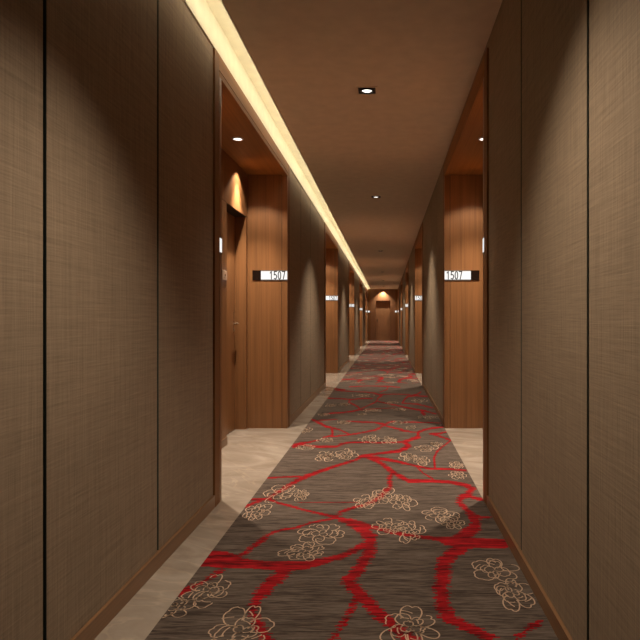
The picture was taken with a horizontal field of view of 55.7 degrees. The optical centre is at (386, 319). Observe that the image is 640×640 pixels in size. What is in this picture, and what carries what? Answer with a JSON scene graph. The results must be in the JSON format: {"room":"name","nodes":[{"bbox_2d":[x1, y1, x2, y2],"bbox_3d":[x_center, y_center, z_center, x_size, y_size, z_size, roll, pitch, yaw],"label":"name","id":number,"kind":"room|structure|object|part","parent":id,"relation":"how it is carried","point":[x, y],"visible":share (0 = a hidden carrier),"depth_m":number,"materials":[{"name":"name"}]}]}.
{"room":"hotel corridor","nodes":[
{"label":"hotel corridor","id":0,"kind":"room"},
{"bbox_2d":[0,0,367,639],"bbox_3d":[-1.149,-0.371,16.200,0.098,3.143,37.600,0,0,0],"label":"wall","id":1,"kind":"structure","parent":0,"point":[106,106],"depth_m":2.40,"materials":[{"name":"brown fabric"}]},
{"bbox_3d":[-1.119,-0.310,1.468,0.018,2.865,0.943,0,0,0],"label":"fabric panel","id":2,"kind":"part","parent":1,"relation":"part of","materials":[{"name":"brown fabric"}]},
{"bbox_3d":[-1.119,-0.310,2.433,0.018,2.865,0.943,0,0,0],"label":"fabric panel","id":3,"kind":"part","parent":1,"relation":"part of","materials":[{"name":"brown fabric"}]},
{"bbox_3d":[-1.119,-0.310,3.383,0.018,2.865,0.914,0,0,0],"label":"fabric panel","id":4,"kind":"part","parent":1,"relation":"part of","materials":[{"name":"brown fabric"}]},
{"bbox_2d":[70,339,367,639],"bbox_3d":[-1.112,1.161,16.200,0.032,0.077,37.600,0,0,0],"label":"baseboard","id":5,"kind":"structure","parent":1,"relation":"attached to","point":[102,618],"depth_m":2.75,"materials":[{"name":"brown wood"}]},
{"bbox_3d":[-1.119,-0.310,7.283,0.018,2.865,0.966,0,0,0],"label":"fabric panel","id":6,"kind":"part","parent":1,"relation":"part of","materials":[{"name":"brown fabric"}]},
{"bbox_3d":[-1.119,-0.310,8.266,0.018,2.865,0.956,0,0,0],"label":"fabric panel","id":7,"kind":"part","parent":1,"relation":"part of","materials":[{"name":"brown fabric"}]},
{"bbox_3d":[-1.119,-0.310,9.244,0.018,2.865,0.956,0,0,0],"label":"fabric panel","id":8,"kind":"part","parent":1,"relation":"part of","materials":[{"name":"brown fabric"}]},
{"bbox_3d":[-1.119,-0.310,10.227,0.018,2.865,0.966,0,0,0],"label":"fabric panel","id":9,"kind":"part","parent":1,"relation":"part of","materials":[{"name":"brown fabric"}]},
{"bbox_3d":[-1.119,-0.310,14.153,0.018,2.865,0.966,0,0,0],"label":"fabric panel","id":10,"kind":"part","parent":1,"relation":"part of","materials":[{"name":"brown fabric"}]},
{"bbox_3d":[-1.119,-0.310,15.136,0.018,2.865,0.956,0,0,0],"label":"fabric panel","id":11,"kind":"part","parent":1,"relation":"part of","materials":[{"name":"brown fabric"}]},
{"bbox_3d":[-1.119,-0.310,16.114,0.018,2.865,0.956,0,0,0],"label":"fabric panel","id":12,"kind":"part","parent":1,"relation":"part of","materials":[{"name":"brown fabric"}]},
{"bbox_3d":[-1.119,-0.310,17.097,0.018,2.865,0.966,0,0,0],"label":"fabric panel","id":13,"kind":"part","parent":1,"relation":"part of","materials":[{"name":"brown fabric"}]},
{"bbox_3d":[-1.119,-0.310,21.023,0.018,2.865,0.966,0,0,0],"label":"fabric panel","id":14,"kind":"part","parent":1,"relation":"part of","materials":[{"name":"brown fabric"}]},
{"bbox_3d":[-1.119,-0.310,22.006,0.018,2.865,0.956,0,0,0],"label":"fabric panel","id":15,"kind":"part","parent":1,"relation":"part of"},
{"bbox_3d":[-1.119,-0.310,22.984,0.018,2.865,0.956,0,0,0],"label":"fabric panel","id":16,"kind":"part","parent":1,"relation":"part of","materials":[{"name":"brown fabric"}]},
{"bbox_3d":[-1.119,-0.310,23.967,0.018,2.865,0.966,0,0,0],"label":"fabric panel","id":17,"kind":"part","parent":1,"relation":"part of","materials":[{"name":"brown fabric"}]},
{"bbox_3d":[-1.119,-0.310,27.893,0.018,2.865,0.966,0,0,0],"label":"fabric panel","id":18,"kind":"part","parent":1,"relation":"part of","materials":[{"name":"brown fabric"}]},
{"bbox_3d":[-1.119,-0.310,28.876,0.018,2.865,0.956,0,0,0],"label":"fabric panel","id":19,"kind":"part","parent":1,"relation":"part of","materials":[{"name":"brown fabric"}]},
{"bbox_3d":[-1.119,-0.310,29.854,0.018,2.865,0.956,0,0,0],"label":"fabric panel","id":20,"kind":"part","parent":1,"relation":"part of","materials":[{"name":"brown fabric"}]},
{"bbox_2d":[94,341,482,639],"bbox_3d":[-0.225,1.230,16.300,3.050,0.060,37.800,0,0,0],"label":"floor","id":21,"kind":"structure","parent":0,"point":[249,456],"depth_m":4.25,"materials":[{"name":"beige stone"}]},
{"bbox_2d":[213,48,289,506],"bbox_3d":[-1.399,-0.272,5.320,0.602,2.942,2.960,0,0,0],"label":"door surround","id":22,"kind":"object","parent":21,"relation":"on","point":[251,175],"visible":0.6,"depth_m":6.58,"materials":[{"name":"brown wood"}]},
{"bbox_3d":[-1.128,-0.272,3.917,0.060,2.942,0.155,0,0,0],"label":"casing","id":23,"kind":"part","parent":22,"relation":"part of","materials":[{"name":"brown wood"}]},
{"bbox_2d":[220,237,221,253],"bbox_3d":[-1.290,-0.495,3.976,0.385,0.110,0.052,0,0,0],"label":"number sign","id":24,"kind":"object","parent":22,"relation":"attached to","point":[220,237],"visible":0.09,"depth_m":3.99,"materials":[{"name":"grey plastic"}]},
{"bbox_2d":[222,270,226,279],"bbox_3d":[-1.534,-0.425,5.695,0.011,0.090,0.140,0,0,0],"label":"plate","id":25,"kind":"object","parent":22,"relation":"attached to","point":[224,273],"visible":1,"depth_m":5.67,"materials":[{"name":"brown metal"}]},
{"bbox_3d":[-1.536,1.161,5.327,0.008,0.077,0.905,0,0,0],"label":"skirting","id":26,"kind":"part","parent":22,"relation":"part of","materials":[{"name":"brown wood"}]},
{"bbox_2d":[227,212,238,433],"bbox_3d":[-1.655,0.034,6.180,0.100,2.320,0.792,0,0,0],"label":"door","id":27,"kind":"structure","parent":22,"relation":"attached to","point":[231,323],"depth_m":6.38,"materials":[{"name":"brown wood"}]},
{"bbox_3d":[-1.632,0.025,6.462,0.055,0.230,0.132,0,0,0],"label":"handle","id":28,"kind":"part","parent":27,"relation":"part of","materials":[{"name":"silver metal"}]},
{"bbox_3d":[-1.620,-0.205,5.322,0.160,2.809,2.655,0,0,0],"label":"panel","id":29,"kind":"part","parent":22,"relation":"part of","materials":[{"name":"brown wood"}]},
{"bbox_2d":[232,137,243,140],"bbox_3d":[-1.320,-1.605,5.322,0.103,0.009,0.103,0,0,0],"label":"recessed light","id":30,"kind":"object","parent":22,"relation":"attached to","point":[233,138],"visible":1,"depth_m":5.30,"materials":[{"name":"metal"}]},
{"bbox_3d":[-1.404,-1.625,5.322,0.552,0.030,2.655,0,0,0],"label":"soffit panel","id":31,"kind":"part","parent":22,"relation":"part of","materials":[{"name":"brown wood"}]},
{"bbox_3d":[-1.128,-1.671,5.320,0.060,0.143,2.760,0,0,0],"label":"head casing","id":32,"kind":"part","parent":22,"relation":"part of","materials":[{"name":"brown wood"}]},
{"bbox_3d":[-1.419,-0.220,6.665,0.522,2.839,0.030,0,0,0],"label":"panel","id":33,"kind":"part","parent":22,"relation":"part of","materials":[{"name":"brown wood"}]},
{"bbox_2d":[252,270,286,279],"bbox_3d":[-1.292,-0.495,6.669,0.385,0.110,0.052,0,0,0],"label":"number sign","id":34,"kind":"object","parent":22,"relation":"attached to","point":[256,274],"visible":1,"depth_m":6.64,"materials":[{"name":"grey plastic"}]},
{"bbox_3d":[-1.438,-0.495,6.647,0.095,0.110,0.006,0,0,0],"label":"black panel","id":35,"kind":"part","parent":34,"relation":"part of","materials":[{"name":"plastic"}]},
{"bbox_3d":[-1.128,-0.272,6.725,0.060,2.942,0.150,0,0,0],"label":"casing","id":36,"kind":"part","parent":22,"relation":"part of","materials":[{"name":"brown wood"}]},
{"bbox_2d":[324,222,337,386],"bbox_3d":[-1.399,-0.272,12.190,0.602,2.942,2.960,0,0,0],"label":"door surround","id":37,"kind":"object","parent":21,"relation":"on","point":[330,243],"visible":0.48,"depth_m":13.52,"materials":[{"name":"brown wood"}]},
{"bbox_3d":[-1.128,-0.272,10.787,0.060,2.942,0.155,0,0,0],"label":"casing","id":38,"kind":"part","parent":37,"relation":"part of","materials":[{"name":"brown wood"}]},
{"bbox_3d":[-1.404,-1.625,12.193,0.552,0.030,2.655,0,0,0],"label":"soffit panel","id":39,"kind":"part","parent":37,"relation":"part of","materials":[{"name":"brown wood"}]},
{"bbox_3d":[-1.419,-0.220,13.535,0.522,2.839,0.030,0,0,0],"label":"panel","id":40,"kind":"part","parent":37,"relation":"part of","materials":[{"name":"brown wood"}]},
{"bbox_2d":[326,296,337,299],"bbox_3d":[-1.292,-0.495,13.539,0.385,0.110,0.052,0,0,0],"label":"number sign","id":41,"kind":"object","parent":37,"relation":"attached to","point":[327,297],"visible":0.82,"depth_m":13.51,"materials":[{"name":"grey plastic"}]},
{"bbox_3d":[-1.128,-1.671,12.190,0.060,0.143,2.760,0,0,0],"label":"head casing","id":42,"kind":"part","parent":37,"relation":"part of","materials":[{"name":"brown wood"}]},
{"bbox_3d":[-1.128,-0.272,13.595,0.060,2.942,0.150,0,0,0],"label":"casing","id":43,"kind":"part","parent":37,"relation":"part of","materials":[{"name":"brown wood"}]},
{"bbox_2d":[145,340,557,639],"bbox_3d":[-0.130,1.196,16.190,1.544,0.007,37.580,0,0,0],"label":"carpet runner","id":44,"kind":"object","parent":21,"relation":"on","point":[372,524],"visible":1,"depth_m":3.17,"materials":[{"name":"carpet"}]},
{"bbox_2d":[349,261,353,354],"bbox_3d":[-1.399,-0.272,19.060,0.602,2.942,2.960,0,0,0],"label":"door surround","id":45,"kind":"object","parent":21,"relation":"on","point":[351,269],"visible":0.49,"depth_m":20.39,"materials":[{"name":"brown wood"}]},
{"bbox_3d":[-1.419,-0.220,20.405,0.522,2.839,0.030,0,0,0],"label":"panel","id":46,"kind":"part","parent":45,"relation":"part of","materials":[{"name":"brown wood"}]},
{"bbox_3d":[-1.128,-1.671,19.060,0.060,0.143,2.760,0,0,0],"label":"head casing","id":47,"kind":"part","parent":45,"relation":"part of","materials":[{"name":"brown wood"}]},
{"bbox_3d":[-1.128,-0.272,20.465,0.060,2.942,0.150,0,0,0],"label":"casing","id":48,"kind":"part","parent":45,"relation":"part of","materials":[{"name":"brown wood"}]},
{"bbox_2d":[359,277,361,347],"bbox_3d":[-1.399,-0.272,25.930,0.602,2.942,2.960,0,0,0],"label":"door surround","id":49,"kind":"object","parent":21,"relation":"on","point":[360,280],"visible":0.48,"depth_m":27.26,"materials":[{"name":"brown wood"}]},
{"bbox_3d":[-1.128,-0.272,24.527,0.060,2.942,0.155,0,0,0],"label":"casing","id":50,"kind":"part","parent":49,"relation":"part of","materials":[{"name":"brown wood"}]},
{"bbox_3d":[-1.419,-0.220,27.275,0.522,2.839,0.030,0,0,0],"label":"panel","id":51,"kind":"part","parent":49,"relation":"part of","materials":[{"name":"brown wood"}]},
{"bbox_3d":[-1.128,-0.272,27.335,0.060,2.942,0.150,0,0,0],"label":"casing","id":52,"kind":"part","parent":49,"relation":"part of","materials":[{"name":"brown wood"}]},
{"bbox_2d":[365,287,366,342],"bbox_3d":[-1.399,-0.272,32.800,0.602,2.942,2.960,0,0,0],"label":"door surround","id":53,"kind":"object","parent":21,"relation":"on","point":[365,287],"visible":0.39,"depth_m":31.38,"materials":[{"name":"brown wood"}]},
{"bbox_3d":[-1.128,-0.272,31.398,0.060,2.942,0.155,0,0,0],"label":"casing","id":54,"kind":"part","parent":53,"relation":"part of","materials":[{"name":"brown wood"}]},
{"bbox_3d":[-1.128,-0.272,34.205,0.060,2.942,0.150,0,0,0],"label":"casing","id":55,"kind":"part","parent":53,"relation":"part of","materials":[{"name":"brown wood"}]},
{"bbox_2d":[398,287,398,340],"bbox_3d":[0.943,-0.272,32.800,0.602,2.942,2.960,0,0,0],"label":"door surround","id":56,"kind":"object","parent":21,"relation":"on","point":[398,287],"visible":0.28,"depth_m":34.13,"materials":[{"name":"brown wood"}]},
{"bbox_2d":[401,277,402,347],"bbox_3d":[0.943,-0.272,25.930,0.602,2.942,2.960,0,0,0],"label":"door surround","id":57,"kind":"object","parent":21,"relation":"on","point":[402,277],"visible":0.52,"depth_m":24.45,"materials":[{"name":"brown wood"}]},
{"bbox_3d":[0.672,-0.272,27.335,0.060,2.942,0.150,0,0,0],"label":"casing","id":58,"kind":"part","parent":57,"relation":"part of","materials":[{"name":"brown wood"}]},
{"bbox_3d":[0.672,-0.272,24.527,0.060,2.942,0.155,0,0,0],"label":"casing","id":59,"kind":"part","parent":57,"relation":"part of","materials":[{"name":"brown wood"}]},
{"bbox_2d":[405,261,408,357],"bbox_3d":[0.943,-0.272,19.060,0.602,2.942,2.960,0,0,0],"label":"door surround","id":60,"kind":"object","parent":21,"relation":"on","point":[407,266],"visible":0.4,"depth_m":20.39,"materials":[{"name":"brown wood"}]},
{"bbox_3d":[0.672,-0.272,20.465,0.060,2.942,0.150,0,0,0],"label":"casing","id":61,"kind":"part","parent":60,"relation":"part of","materials":[{"name":"brown wood"}]},
{"bbox_3d":[0.963,-0.220,20.405,0.522,2.839,0.030,0,0,0],"label":"panel","id":62,"kind":"part","parent":60,"relation":"part of","materials":[{"name":"brown wood"}]},
{"bbox_3d":[0.672,-0.272,17.657,0.060,2.942,0.155,0,0,0],"label":"casing","id":63,"kind":"part","parent":60,"relation":"part of","materials":[{"name":"brown wood"}]},
{"bbox_2d":[415,222,422,382],"bbox_3d":[0.943,-0.272,12.190,0.602,2.942,2.960,0,0,0],"label":"door surround","id":64,"kind":"object","parent":21,"relation":"on","point":[419,241],"visible":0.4,"depth_m":13.52,"materials":[{"name":"brown wood"}]},
{"bbox_3d":[0.672,-0.272,13.595,0.060,2.942,0.150,0,0,0],"label":"casing","id":65,"kind":"part","parent":64,"relation":"part of","materials":[{"name":"brown wood"}]},
{"bbox_3d":[0.672,-1.671,12.190,0.060,0.143,2.760,0,0,0],"label":"head casing","id":66,"kind":"part","parent":64,"relation":"part of","materials":[{"name":"brown wood"}]},
{"bbox_3d":[0.963,-0.220,13.535,0.522,2.839,0.030,0,0,0],"label":"panel","id":67,"kind":"part","parent":64,"relation":"part of","materials":[{"name":"brown wood"}]},
{"bbox_3d":[0.672,-0.272,10.787,0.060,2.942,0.155,0,0,0],"label":"casing","id":68,"kind":"part","parent":64,"relation":"part of","materials":[{"name":"brown wood"}]},
{"bbox_2d":[443,48,488,505],"bbox_3d":[0.943,-0.272,5.320,0.602,2.942,2.960,0,0,0],"label":"door surround","id":69,"kind":"object","parent":21,"relation":"on","point":[466,165],"visible":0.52,"depth_m":6.65,"materials":[{"name":"brown wood"}]},
{"bbox_3d":[0.672,-0.272,6.725,0.060,2.942,0.150,0,0,0],"label":"casing","id":70,"kind":"part","parent":69,"relation":"part of","materials":[{"name":"brown wood"}]},
{"bbox_2d":[445,270,478,279],"bbox_3d":[0.837,-0.495,6.669,0.385,0.110,0.052,0,0,0],"label":"number sign","id":71,"kind":"object","parent":69,"relation":"attached to","point":[449,274],"visible":1,"depth_m":6.64,"materials":[{"name":"grey plastic"}]},
{"bbox_3d":[0.982,-0.495,6.647,0.095,0.110,0.006,0,0,0],"label":"black panel","id":72,"kind":"part","parent":71,"relation":"part of","materials":[{"name":"plastic"}]},
{"bbox_3d":[0.672,-1.671,5.320,0.060,0.143,2.760,0,0,0],"label":"head casing","id":73,"kind":"part","parent":69,"relation":"part of","materials":[{"name":"brown wood"}]},
{"bbox_3d":[0.948,-1.625,5.322,0.552,0.030,2.655,0,0,0],"label":"soffit panel","id":74,"kind":"part","parent":69,"relation":"part of","materials":[{"name":"brown wood"}]},
{"bbox_3d":[0.963,-0.220,6.665,0.522,2.839,0.030,0,0,0],"label":"panel","id":75,"kind":"part","parent":69,"relation":"part of","materials":[{"name":"brown wood"}]},
{"bbox_3d":[0.672,-0.272,3.917,0.060,2.942,0.155,0,0,0],"label":"casing","id":76,"kind":"part","parent":69,"relation":"part of","materials":[{"name":"brown wood"}]},
{"bbox_2d":[206,0,502,288],"bbox_3d":[-0.225,-1.881,16.205,1.850,0.163,37.610,0,0,0],"label":"ceiling","id":77,"kind":"structure","parent":0,"point":[423,58],"depth_m":4.75,"materials":[{"name":"beige paint"}]},
{"bbox_2d":[221,0,365,279],"bbox_3d":[-0.928,-1.823,16.200,0.007,0.053,37.600,0,0,0],"label":"trim","id":78,"kind":"structure","parent":77,"relation":"attached to","point":[221,0],"depth_m":4.74,"materials":[{"name":"beige paint"}]},
{"bbox_2d":[356,86,377,94],"bbox_3d":[-0.153,-1.793,4.700,0.164,0.013,0.164,0,0,0],"label":"recessed light","id":79,"kind":"object","parent":77,"relation":"in","point":[363,90],"visible":1,"depth_m":4.69,"materials":[{"name":"beige paint"}]},
{"bbox_2d":[370,195,381,197],"bbox_3d":[-0.153,-1.793,8.755,0.164,0.013,0.164,0,0,0],"label":"recessed light","id":80,"kind":"object","parent":77,"relation":"in","point":[372,196],"visible":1,"depth_m":8.72,"materials":[{"name":"beige paint"}]},
{"bbox_2d":[367,287,397,340],"bbox_3d":[-0.228,-0.382,35.074,1.800,3.163,0.172,0,0,0],"label":"wall","id":81,"kind":"structure","parent":0,"point":[373,295],"depth_m":35.00,"materials":[{"name":"brown wood"}]},
{"bbox_2d":[376,301,389,339],"bbox_3d":[-0.210,0.034,35.112,0.832,2.320,0.095,0,0,0],"label":"door","id":82,"kind":"structure","parent":81,"relation":"in","point":[382,307],"depth_m":35.12,"materials":[{"name":"brown wood"}]},
{"bbox_2d":[399,0,639,639],"bbox_3d":[0.698,-0.300,16.200,0.088,3.000,37.600,0,0,0],"label":"wall","id":83,"kind":"structure","parent":0,"point":[564,75],"depth_m":2.20,"materials":[{"name":"fabric"}]},
{"bbox_3d":[0.663,-0.339,29.854,0.018,2.922,0.956,0,0,0],"label":"fabric panel","id":84,"kind":"part","parent":83,"relation":"part of","materials":[{"name":"brown fabric"}]},
{"bbox_3d":[0.663,-0.339,27.893,0.018,2.922,0.966,0,0,0],"label":"fabric panel","id":85,"kind":"part","parent":83,"relation":"part of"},
{"bbox_3d":[0.663,-0.339,22.984,0.018,2.922,0.956,0,0,0],"label":"fabric panel","id":86,"kind":"part","parent":83,"relation":"part of","materials":[{"name":"brown fabric"}]},
{"bbox_3d":[0.663,-0.339,22.006,0.018,2.922,0.956,0,0,0],"label":"fabric panel","id":87,"kind":"part","parent":83,"relation":"part of","materials":[{"name":"brown fabric"}]},
{"bbox_3d":[0.663,-0.339,17.097,0.018,2.922,0.966,0,0,0],"label":"fabric panel","id":88,"kind":"part","parent":83,"relation":"part of","materials":[{"name":"brown fabric"}]},
{"bbox_3d":[0.663,-0.339,16.114,0.018,2.922,0.956,0,0,0],"label":"fabric panel","id":89,"kind":"part","parent":83,"relation":"part of","materials":[{"name":"brown fabric"}]},
{"bbox_3d":[0.663,-0.339,15.136,0.018,2.922,0.956,0,0,0],"label":"fabric panel","id":90,"kind":"part","parent":83,"relation":"part of","materials":[{"name":"brown fabric"}]},
{"bbox_3d":[0.663,-0.339,14.153,0.018,2.922,0.966,0,0,0],"label":"fabric panel","id":91,"kind":"part","parent":83,"relation":"part of","materials":[{"name":"brown fabric"}]},
{"bbox_3d":[0.663,-0.339,10.227,0.018,2.922,0.966,0,0,0],"label":"fabric panel","id":92,"kind":"part","parent":83,"relation":"part of","materials":[{"name":"brown fabric"}]},
{"bbox_3d":[0.663,-0.339,9.244,0.018,2.922,0.956,0,0,0],"label":"fabric panel","id":93,"kind":"part","parent":83,"relation":"part of","materials":[{"name":"brown fabric"}]},
{"bbox_3d":[0.663,-0.339,8.266,0.018,2.922,0.956,0,0,0],"label":"fabric panel","id":94,"kind":"part","parent":83,"relation":"part of","materials":[{"name":"brown fabric"}]},
{"bbox_3d":[0.663,-0.339,7.283,0.018,2.922,0.966,0,0,0],"label":"fabric panel","id":95,"kind":"part","parent":83,"relation":"part of","materials":[{"name":"brown fabric"}]},
{"bbox_3d":[0.663,-1.772,5.320,0.018,0.057,2.960,0,0,0],"label":"fabric panel","id":96,"kind":"part","parent":83,"relation":"part of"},
{"bbox_2d":[399,342,572,639],"bbox_3d":[0.656,1.161,16.200,0.032,0.077,37.600,0,0,0],"label":"baseboard","id":97,"kind":"structure","parent":83,"relation":"attached to","point":[555,621],"depth_m":2.73,"materials":[{"name":"brown wood"}]},
{"bbox_3d":[0.663,-0.339,3.383,0.018,2.922,0.914,0,0,0],"label":"fabric panel","id":98,"kind":"part","parent":83,"relation":"part of","materials":[{"name":"brown fabric"}]},
{"bbox_3d":[0.663,-0.339,2.433,0.018,2.922,0.943,0,0,0],"label":"fabric panel","id":99,"kind":"part","parent":83,"relation":"part of","materials":[{"name":"brown fabric"}]},
{"bbox_3d":[0.663,-0.339,1.468,0.018,2.922,0.943,0,0,0],"label":"fabric panel","id":100,"kind":"part","parent":83,"relation":"part of","materials":[{"name":"brown fabric"}]}
]}

